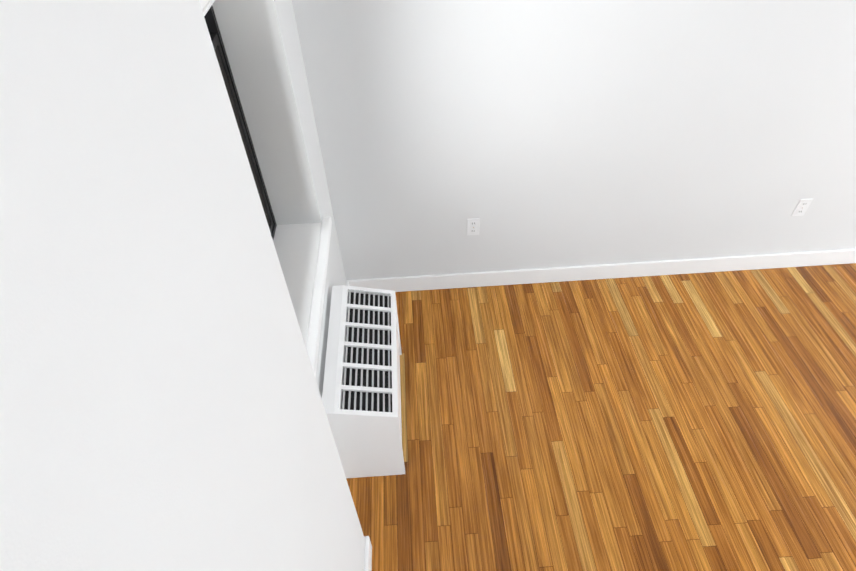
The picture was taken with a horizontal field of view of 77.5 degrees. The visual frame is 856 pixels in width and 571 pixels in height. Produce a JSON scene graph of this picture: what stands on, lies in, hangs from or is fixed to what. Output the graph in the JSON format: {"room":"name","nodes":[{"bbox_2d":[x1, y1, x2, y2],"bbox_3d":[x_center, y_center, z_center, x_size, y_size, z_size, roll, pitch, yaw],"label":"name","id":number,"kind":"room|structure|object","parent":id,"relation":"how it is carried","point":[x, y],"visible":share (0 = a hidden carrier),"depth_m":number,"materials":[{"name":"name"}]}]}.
{"room":"empty apartment room","nodes":[
{"label":"empty apartment room","id":0,"kind":"room"},
{"bbox_2d":[0,0,364,570],"bbox_3d":[-0.568,0.388,1.039,0.600,2.700,3.610,-4,45,-1],"label":"wall","id":1,"kind":"structure","parent":0,"point":[162,408],"depth_m":0.55,"materials":[{"name":"paint"}]},
{"bbox_2d":[204,6,331,377],"bbox_3d":[-0.616,-0.567,1.542,0.336,1.780,0.973,-4,45,-1],"label":"window","id":2,"kind":"structure","parent":1,"relation":"in","point":[302,250],"depth_m":2.19,"materials":[{"name":"white"}]},
{"bbox_2d":[199,0,214,15],"bbox_3d":[-0.625,-0.940,1.164,0.058,0.715,0.875,-4,45,-1],"label":"window blind","id":3,"kind":"object","parent":2,"relation":"attached to","point":[206,5],"depth_m":1.49,"materials":[{"name":"white plastic"}]},
{"bbox_2d":[346,280,371,570],"bbox_3d":[-0.299,1.282,1.963,0.165,0.115,3.610,-4,45,-1],"label":"baseboard","id":4,"kind":"structure","parent":1,"relation":"attached to","point":[368,556],"depth_m":2.12,"materials":[{"name":"white wood"}]},
{"bbox_2d":[292,0,855,280],"bbox_3d":[2.012,-1.130,2.438,6.000,2.700,0.200,-4,45,-1],"label":"wall","id":5,"kind":"structure","parent":0,"point":[532,134],"depth_m":2.57,"materials":[{"name":"paint"}]},
{"bbox_2d":[467,218,479,234],"bbox_3d":[0.251,-0.324,2.953,0.070,0.115,0.008,-4,45,-1],"label":"electrical outlet","id":6,"kind":"object","parent":5,"relation":"attached to","point":[473,226],"visible":1,"depth_m":2.95,"materials":[{"name":"white plastic"}]},
{"bbox_2d":[349,249,855,291],"bbox_3d":[2.188,-0.154,3.284,5.333,0.115,0.016,-4,45,-1],"label":"baseboard","id":7,"kind":"structure","parent":5,"relation":"attached to","point":[603,271],"depth_m":3.25,"materials":[{"name":"white wood"}]},
{"bbox_2d":[791,199,812,215],"bbox_3d":[2.103,-0.438,2.996,0.070,0.115,0.008,-4,45,-1],"label":"electrical outlet","id":8,"kind":"object","parent":5,"relation":"attached to","point":[802,206],"visible":1,"depth_m":2.99,"materials":[{"name":"white plastic"}]},
{"bbox_2d":[346,263,855,570],"bbox_3d":[2.215,1.208,2.104,6.100,0.120,4.210,-4,45,-1],"label":"floor","id":9,"kind":"structure","parent":0,"point":[706,421],"depth_m":2.58,"materials":[{"name":"brown wood"}]},
{"bbox_2d":[322,285,404,477],"bbox_3d":[-0.279,0.434,2.491,0.294,0.555,0.695,-4,45,-1],"label":"radiator","id":10,"kind":"object","parent":9,"relation":"on","point":[361,396],"visible":0.94,"depth_m":2.28,"materials":[{"name":"white metal"}]}
]}

